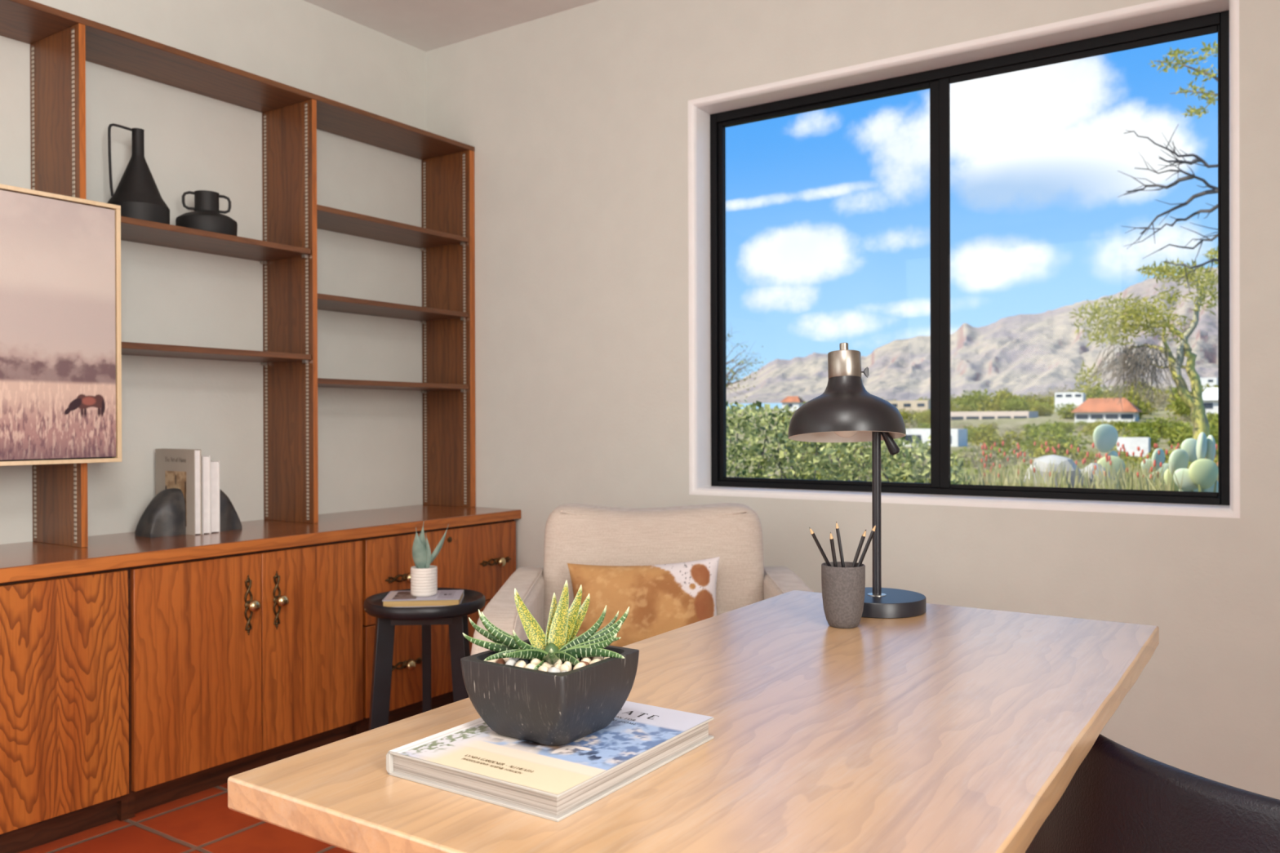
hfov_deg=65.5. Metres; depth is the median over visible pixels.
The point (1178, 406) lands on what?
shrub
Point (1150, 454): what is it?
shrub
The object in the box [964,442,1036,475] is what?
dry shrub
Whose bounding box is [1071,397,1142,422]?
house
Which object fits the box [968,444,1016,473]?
shrub
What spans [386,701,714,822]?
book
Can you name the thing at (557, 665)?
pebble
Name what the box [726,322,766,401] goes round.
bare tree
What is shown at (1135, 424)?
shrub
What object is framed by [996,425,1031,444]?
dry shrub
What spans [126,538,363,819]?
base cabinet
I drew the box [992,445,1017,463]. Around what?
shrub
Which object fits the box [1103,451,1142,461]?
shrub
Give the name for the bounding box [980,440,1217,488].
flowers
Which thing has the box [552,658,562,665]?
pebble
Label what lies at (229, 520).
bookend
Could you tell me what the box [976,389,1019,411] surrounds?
shrub
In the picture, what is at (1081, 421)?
shrub
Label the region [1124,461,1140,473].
shrub
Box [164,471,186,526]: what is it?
photo
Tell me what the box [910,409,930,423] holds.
shrub
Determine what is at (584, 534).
cushion
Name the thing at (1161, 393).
shrub
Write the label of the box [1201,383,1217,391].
shrub
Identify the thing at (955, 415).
house
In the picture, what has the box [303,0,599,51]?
ceiling
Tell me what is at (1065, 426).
shrub
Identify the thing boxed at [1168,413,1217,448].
shrub
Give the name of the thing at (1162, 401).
dry shrub
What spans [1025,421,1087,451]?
shrub
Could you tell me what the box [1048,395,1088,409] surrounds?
shrub
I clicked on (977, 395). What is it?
shrub
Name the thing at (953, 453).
shrub
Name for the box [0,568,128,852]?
base cabinet
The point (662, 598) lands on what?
lumbar pillow
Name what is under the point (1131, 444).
house
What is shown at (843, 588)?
pencil cup
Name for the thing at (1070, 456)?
dry shrub
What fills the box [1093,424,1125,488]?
prickly pear cactus
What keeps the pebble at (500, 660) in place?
on the potted succulent
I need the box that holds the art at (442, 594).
[382,590,462,600]
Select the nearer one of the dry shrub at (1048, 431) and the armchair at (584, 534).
the armchair at (584, 534)
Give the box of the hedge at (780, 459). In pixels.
[726,399,972,484]
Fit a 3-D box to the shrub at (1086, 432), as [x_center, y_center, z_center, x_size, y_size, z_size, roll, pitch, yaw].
[20.061,0.408,42.647,2.066,1.007,1.904,0,0,15]
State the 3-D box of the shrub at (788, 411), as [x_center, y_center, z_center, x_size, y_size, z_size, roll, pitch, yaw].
[10.970,-0.334,67.234,3.467,2.005,2.607,0,0,-12]
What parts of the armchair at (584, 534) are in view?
arm, arm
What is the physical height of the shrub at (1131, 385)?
5.748 m
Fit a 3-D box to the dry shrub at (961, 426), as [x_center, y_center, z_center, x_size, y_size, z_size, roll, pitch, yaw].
[19.215,0.128,60.085,1.319,0.926,1.462,0,0,-18]
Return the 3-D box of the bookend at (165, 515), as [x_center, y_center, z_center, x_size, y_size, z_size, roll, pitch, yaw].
[-1.476,0.263,3.055,0.112,0.142,0.108,0,0,34]
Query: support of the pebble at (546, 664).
on the potted succulent
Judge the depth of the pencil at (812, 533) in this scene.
1.46 m
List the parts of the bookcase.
shelf, shelf, shelf, shelf, shelf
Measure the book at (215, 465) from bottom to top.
0.225 m
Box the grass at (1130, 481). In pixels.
[956,455,1217,492]
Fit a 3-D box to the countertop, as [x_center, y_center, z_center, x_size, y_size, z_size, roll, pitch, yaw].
[-1.333,0.351,3.094,0.519,0.036,2.337,0,0,34]
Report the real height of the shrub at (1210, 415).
1.272 m
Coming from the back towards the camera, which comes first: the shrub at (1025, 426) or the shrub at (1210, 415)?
the shrub at (1210, 415)
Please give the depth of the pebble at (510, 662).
0.89 m
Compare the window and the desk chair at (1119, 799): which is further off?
the window
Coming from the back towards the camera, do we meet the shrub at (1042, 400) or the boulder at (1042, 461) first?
the shrub at (1042, 400)
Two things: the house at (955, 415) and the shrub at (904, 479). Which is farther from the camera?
the house at (955, 415)
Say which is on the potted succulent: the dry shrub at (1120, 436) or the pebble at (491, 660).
the pebble at (491, 660)
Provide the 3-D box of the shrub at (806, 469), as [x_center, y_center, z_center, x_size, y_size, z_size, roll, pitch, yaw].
[2.301,0.802,14.482,0.730,0.429,0.904,0,0,4]
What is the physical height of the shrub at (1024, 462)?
0.529 m
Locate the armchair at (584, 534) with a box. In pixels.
[471,502,813,655]
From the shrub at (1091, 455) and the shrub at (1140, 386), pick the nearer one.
the shrub at (1091, 455)
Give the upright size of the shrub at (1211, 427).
1.237 m
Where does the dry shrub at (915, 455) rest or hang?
on the ground at (1010, 423)
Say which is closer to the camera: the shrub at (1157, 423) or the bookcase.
the bookcase
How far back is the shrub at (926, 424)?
53.08 m
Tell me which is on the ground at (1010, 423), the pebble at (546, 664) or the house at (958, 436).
the house at (958, 436)
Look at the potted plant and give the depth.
2.99 m
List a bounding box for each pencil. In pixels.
[808,527,831,566]
[829,531,837,567]
[835,521,844,567]
[851,529,866,567]
[856,524,875,567]
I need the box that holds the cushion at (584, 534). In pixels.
[543,502,764,635]
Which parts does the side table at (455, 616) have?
leg, leg, leg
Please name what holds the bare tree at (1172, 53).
on the ground at (1010, 423)
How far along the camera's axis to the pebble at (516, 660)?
0.90 m
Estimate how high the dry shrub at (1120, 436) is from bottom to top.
1.009 m
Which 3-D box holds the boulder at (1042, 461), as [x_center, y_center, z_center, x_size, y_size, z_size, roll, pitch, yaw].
[2.470,0.328,5.929,0.336,0.319,0.216,0,0,34]
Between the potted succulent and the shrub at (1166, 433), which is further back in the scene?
the shrub at (1166, 433)
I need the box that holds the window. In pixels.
[688,0,1239,518]
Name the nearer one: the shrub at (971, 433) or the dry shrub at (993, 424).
the shrub at (971, 433)
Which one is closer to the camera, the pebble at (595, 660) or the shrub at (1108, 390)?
the pebble at (595, 660)
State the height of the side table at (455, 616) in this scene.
0.527 m
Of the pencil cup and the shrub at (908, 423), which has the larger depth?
the shrub at (908, 423)
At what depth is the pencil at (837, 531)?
1.47 m
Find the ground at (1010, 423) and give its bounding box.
[726,399,1192,481]
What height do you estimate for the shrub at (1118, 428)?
1.194 m
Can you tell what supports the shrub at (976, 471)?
on the ground at (1010, 423)
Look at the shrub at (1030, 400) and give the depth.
143.86 m
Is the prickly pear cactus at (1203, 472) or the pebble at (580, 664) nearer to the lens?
the pebble at (580, 664)
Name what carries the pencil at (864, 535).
in the pencil cup
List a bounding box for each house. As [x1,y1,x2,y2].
[779,395,805,417]
[888,400,930,415]
[898,428,967,446]
[951,411,1038,420]
[1054,391,1085,412]
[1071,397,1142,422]
[1116,437,1150,457]
[1200,377,1217,390]
[1202,387,1217,419]
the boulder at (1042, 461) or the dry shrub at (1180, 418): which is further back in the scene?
the dry shrub at (1180, 418)
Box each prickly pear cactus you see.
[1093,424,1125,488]
[1141,448,1168,484]
[1164,431,1217,492]
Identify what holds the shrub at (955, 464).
on the ground at (1010, 423)
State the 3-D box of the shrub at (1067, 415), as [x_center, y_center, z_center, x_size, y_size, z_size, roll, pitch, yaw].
[44.795,-1.526,102.439,3.740,2.110,3.732,0,0,23]
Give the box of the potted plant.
[410,520,448,596]
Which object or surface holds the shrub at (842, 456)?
on the ground at (1010, 423)
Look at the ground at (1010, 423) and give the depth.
84.31 m
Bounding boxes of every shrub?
[774,407,796,428]
[778,469,816,479]
[783,466,860,480]
[784,440,848,465]
[816,453,871,479]
[829,444,869,470]
[860,455,928,476]
[880,463,930,483]
[885,455,930,477]
[899,408,924,426]
[904,416,921,428]
[904,417,917,426]
[905,421,930,428]
[906,409,926,417]
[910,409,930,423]
[928,394,962,402]
[950,398,979,411]
[951,394,964,404]
[951,421,966,428]
[951,444,990,460]
[951,448,970,460]
[951,454,979,471]
[951,463,1008,484]
[956,387,1002,411]
[956,444,992,468]
[963,422,996,435]
[964,426,987,442]
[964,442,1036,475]
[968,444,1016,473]
[970,424,1029,452]
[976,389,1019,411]
[981,421,997,429]
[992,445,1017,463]
[995,387,1022,399]
[995,395,1044,411]
[995,424,1025,436]
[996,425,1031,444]
[1000,462,1026,478]
[1014,422,1035,433]
[1017,453,1079,475]
[1019,400,1048,411]
[1020,392,1052,409]
[1021,419,1065,445]
[1021,431,1057,456]
[1023,390,1046,402]
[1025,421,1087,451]
[1027,402,1053,416]
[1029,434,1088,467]
[1031,401,1058,413]
[1044,383,1078,399]
[1044,386,1087,401]
[1044,452,1086,467]
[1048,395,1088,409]
[1055,401,1077,419]
[1056,422,1083,432]
[1066,453,1093,469]
[1075,420,1090,427]
[1075,422,1093,433]
[1080,417,1109,435]
[1080,425,1133,444]
[1080,448,1100,465]
[1081,384,1111,399]
[1085,420,1139,438]
[1093,426,1136,448]
[1095,387,1149,404]
[1099,386,1147,399]
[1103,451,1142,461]
[1111,425,1160,452]
[1112,419,1129,429]
[1120,420,1157,438]
[1122,386,1157,406]
[1123,457,1140,472]
[1124,377,1160,395]
[1124,395,1146,418]
[1124,395,1158,414]
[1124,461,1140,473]
[1128,446,1173,462]
[1131,383,1176,410]
[1131,386,1170,404]
[1132,400,1146,417]
[1144,414,1191,438]
[1160,420,1193,444]
[1163,384,1188,401]
[1164,413,1191,422]
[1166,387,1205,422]
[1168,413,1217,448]
[1168,422,1217,450]
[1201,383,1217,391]
[1205,411,1217,421]
[1209,424,1217,444]
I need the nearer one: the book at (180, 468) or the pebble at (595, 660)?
the pebble at (595, 660)
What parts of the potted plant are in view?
pot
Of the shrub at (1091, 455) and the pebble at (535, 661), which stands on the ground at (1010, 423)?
the shrub at (1091, 455)
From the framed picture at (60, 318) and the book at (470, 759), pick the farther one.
the framed picture at (60, 318)
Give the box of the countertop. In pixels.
[0,504,520,583]
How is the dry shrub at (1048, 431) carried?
on the ground at (1010, 423)
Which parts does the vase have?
handle, handle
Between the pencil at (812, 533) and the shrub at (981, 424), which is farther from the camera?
the shrub at (981, 424)
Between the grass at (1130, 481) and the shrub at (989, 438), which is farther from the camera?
the shrub at (989, 438)
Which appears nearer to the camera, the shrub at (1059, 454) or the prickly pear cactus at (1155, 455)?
the prickly pear cactus at (1155, 455)
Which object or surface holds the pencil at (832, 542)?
in the pencil cup
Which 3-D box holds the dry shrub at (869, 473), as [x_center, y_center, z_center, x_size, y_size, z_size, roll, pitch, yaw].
[3.344,0.739,16.448,0.968,0.651,0.849,0,0,6]
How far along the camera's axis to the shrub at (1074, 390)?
216.19 m
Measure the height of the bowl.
0.069 m
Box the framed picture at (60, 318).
[0,183,121,466]
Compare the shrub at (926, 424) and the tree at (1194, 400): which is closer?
the tree at (1194, 400)
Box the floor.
[19,782,351,852]
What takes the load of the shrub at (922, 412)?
on the ground at (1010, 423)
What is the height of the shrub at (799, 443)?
1.159 m
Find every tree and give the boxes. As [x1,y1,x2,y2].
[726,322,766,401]
[1068,245,1217,458]
[1117,40,1217,292]
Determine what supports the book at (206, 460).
on the countertop
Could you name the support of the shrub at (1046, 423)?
on the ground at (1010, 423)
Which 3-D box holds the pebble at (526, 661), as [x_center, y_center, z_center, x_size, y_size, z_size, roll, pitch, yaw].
[-0.105,0.214,0.895,0.010,0.009,0.011,0,0,-41]
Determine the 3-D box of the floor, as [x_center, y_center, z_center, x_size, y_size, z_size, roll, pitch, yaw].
[-0.372,1.109,0.645,5.137,0.120,5.750,0,0,34]
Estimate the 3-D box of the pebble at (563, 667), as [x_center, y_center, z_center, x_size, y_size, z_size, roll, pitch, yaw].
[-0.066,0.213,0.869,0.010,0.012,0.015,0,0,-17]
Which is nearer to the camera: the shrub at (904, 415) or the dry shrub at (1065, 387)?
the shrub at (904, 415)
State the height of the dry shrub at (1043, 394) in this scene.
4.624 m
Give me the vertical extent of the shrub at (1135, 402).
2.528 m
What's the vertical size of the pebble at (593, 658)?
0.012 m
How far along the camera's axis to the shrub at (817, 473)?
12.73 m
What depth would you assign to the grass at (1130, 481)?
5.36 m
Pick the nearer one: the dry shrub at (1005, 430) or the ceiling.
the ceiling
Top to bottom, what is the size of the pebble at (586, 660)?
0.011 m
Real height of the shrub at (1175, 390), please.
3.912 m
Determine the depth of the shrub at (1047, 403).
150.67 m
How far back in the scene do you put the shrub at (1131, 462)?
16.64 m
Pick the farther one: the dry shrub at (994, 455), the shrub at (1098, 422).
the shrub at (1098, 422)
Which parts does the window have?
sash, sash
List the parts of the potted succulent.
stem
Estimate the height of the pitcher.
0.309 m
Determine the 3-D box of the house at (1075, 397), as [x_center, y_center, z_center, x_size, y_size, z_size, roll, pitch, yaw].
[69.065,-3.766,159.670,4.218,3.419,2.350,0,0,34]
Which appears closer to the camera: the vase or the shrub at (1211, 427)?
the vase
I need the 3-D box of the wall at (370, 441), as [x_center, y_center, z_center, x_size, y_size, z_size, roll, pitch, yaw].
[-2.449,-0.261,2.026,0.150,2.624,5.750,0,0,34]
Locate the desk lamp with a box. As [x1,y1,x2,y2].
[787,342,926,618]
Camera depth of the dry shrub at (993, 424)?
64.13 m
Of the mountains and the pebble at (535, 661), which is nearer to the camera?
the pebble at (535, 661)
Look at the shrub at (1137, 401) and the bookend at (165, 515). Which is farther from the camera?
the shrub at (1137, 401)
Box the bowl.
[460,639,639,746]
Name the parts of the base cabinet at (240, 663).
door, knob, knob, door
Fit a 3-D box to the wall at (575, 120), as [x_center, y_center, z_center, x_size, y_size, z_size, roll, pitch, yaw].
[1.166,-0.275,2.948,4.837,2.624,0.200,0,0,34]
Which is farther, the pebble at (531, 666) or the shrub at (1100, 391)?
the shrub at (1100, 391)
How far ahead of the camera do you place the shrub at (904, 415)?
74.73 m
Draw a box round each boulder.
[1023,454,1083,488]
[1080,462,1114,488]
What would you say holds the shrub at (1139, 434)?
on the ground at (1010, 423)
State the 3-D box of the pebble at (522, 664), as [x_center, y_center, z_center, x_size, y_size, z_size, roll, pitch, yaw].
[-0.105,0.214,0.883,0.010,0.012,0.011,0,0,27]
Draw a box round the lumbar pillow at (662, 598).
[567,556,719,647]
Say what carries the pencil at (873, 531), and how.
in the pencil cup
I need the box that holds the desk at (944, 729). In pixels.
[227,590,1159,852]
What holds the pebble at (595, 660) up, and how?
on the potted succulent
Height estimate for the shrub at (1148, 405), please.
2.399 m
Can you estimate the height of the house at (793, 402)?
4.104 m
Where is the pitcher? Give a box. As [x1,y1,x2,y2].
[106,123,169,224]
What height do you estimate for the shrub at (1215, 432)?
1.491 m
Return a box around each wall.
[0,0,426,544]
[426,0,1279,799]
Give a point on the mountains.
(1021, 353)
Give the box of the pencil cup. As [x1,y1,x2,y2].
[821,561,865,628]
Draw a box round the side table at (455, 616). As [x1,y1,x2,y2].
[363,587,485,730]
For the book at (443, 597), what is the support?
on the side table at (455, 616)
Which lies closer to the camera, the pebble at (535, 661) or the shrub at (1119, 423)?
the pebble at (535, 661)
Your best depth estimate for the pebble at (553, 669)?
0.86 m
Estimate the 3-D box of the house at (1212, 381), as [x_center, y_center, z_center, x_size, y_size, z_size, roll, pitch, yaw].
[119.436,-7.855,210.304,4.595,4.832,2.557,0,0,34]
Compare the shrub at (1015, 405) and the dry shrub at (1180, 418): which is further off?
the shrub at (1015, 405)
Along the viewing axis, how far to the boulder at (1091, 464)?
5.94 m
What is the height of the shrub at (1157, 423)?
1.339 m
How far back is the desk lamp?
1.54 m
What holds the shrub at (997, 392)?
on the ground at (1010, 423)
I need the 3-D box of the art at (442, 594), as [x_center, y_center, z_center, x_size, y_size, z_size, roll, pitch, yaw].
[-0.651,0.509,3.002,0.222,0.001,0.164,0,0,-6]
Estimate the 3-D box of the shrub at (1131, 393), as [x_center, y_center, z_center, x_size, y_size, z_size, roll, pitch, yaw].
[60.281,-3.071,125.163,6.265,3.588,5.681,0,0,-33]
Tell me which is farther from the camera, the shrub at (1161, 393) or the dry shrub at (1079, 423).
the shrub at (1161, 393)
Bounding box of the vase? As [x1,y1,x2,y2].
[175,190,237,235]
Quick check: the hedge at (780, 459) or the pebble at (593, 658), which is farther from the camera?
the hedge at (780, 459)
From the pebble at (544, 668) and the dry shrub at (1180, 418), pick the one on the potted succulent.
the pebble at (544, 668)
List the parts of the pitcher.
handle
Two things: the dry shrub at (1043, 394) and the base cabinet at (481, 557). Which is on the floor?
the base cabinet at (481, 557)
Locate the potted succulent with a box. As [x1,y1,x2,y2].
[460,580,639,746]
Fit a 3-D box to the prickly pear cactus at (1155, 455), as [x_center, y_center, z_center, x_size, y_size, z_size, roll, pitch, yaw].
[3.346,0.369,6.430,0.200,0.456,0.088,0,0,9]
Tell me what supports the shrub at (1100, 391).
on the ground at (1010, 423)
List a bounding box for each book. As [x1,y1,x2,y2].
[155,448,201,535]
[201,455,210,534]
[210,460,220,533]
[382,590,463,607]
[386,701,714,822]
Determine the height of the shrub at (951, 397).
5.372 m
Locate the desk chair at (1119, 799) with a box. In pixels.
[1025,733,1279,852]
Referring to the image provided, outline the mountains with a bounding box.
[726,266,1217,404]
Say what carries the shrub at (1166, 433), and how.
on the ground at (1010, 423)
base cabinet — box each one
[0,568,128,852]
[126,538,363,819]
[360,519,515,733]
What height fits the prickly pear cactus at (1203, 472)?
0.501 m
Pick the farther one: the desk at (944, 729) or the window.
the window
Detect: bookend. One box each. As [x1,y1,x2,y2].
[134,488,186,537]
[219,488,242,531]
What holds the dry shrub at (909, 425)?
on the ground at (1010, 423)
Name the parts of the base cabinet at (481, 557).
knob, knob, drawer, drawer, knob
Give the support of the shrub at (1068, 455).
on the ground at (1010, 423)
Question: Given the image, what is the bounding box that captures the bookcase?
[0,0,475,547]
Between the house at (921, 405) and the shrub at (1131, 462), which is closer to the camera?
the shrub at (1131, 462)
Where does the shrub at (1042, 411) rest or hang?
on the ground at (1010, 423)
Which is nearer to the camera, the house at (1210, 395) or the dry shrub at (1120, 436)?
the dry shrub at (1120, 436)
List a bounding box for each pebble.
[487,658,498,662]
[495,658,505,664]
[505,659,516,666]
[508,657,519,662]
[514,660,526,667]
[520,658,529,664]
[524,663,536,669]
[529,658,541,665]
[537,665,549,671]
[542,662,553,668]
[547,666,560,672]
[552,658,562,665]
[553,663,561,668]
[559,663,570,671]
[564,661,572,671]
[573,662,586,670]
[580,657,591,662]
[589,658,600,664]
[591,657,603,660]
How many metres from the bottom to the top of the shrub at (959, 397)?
4.908 m

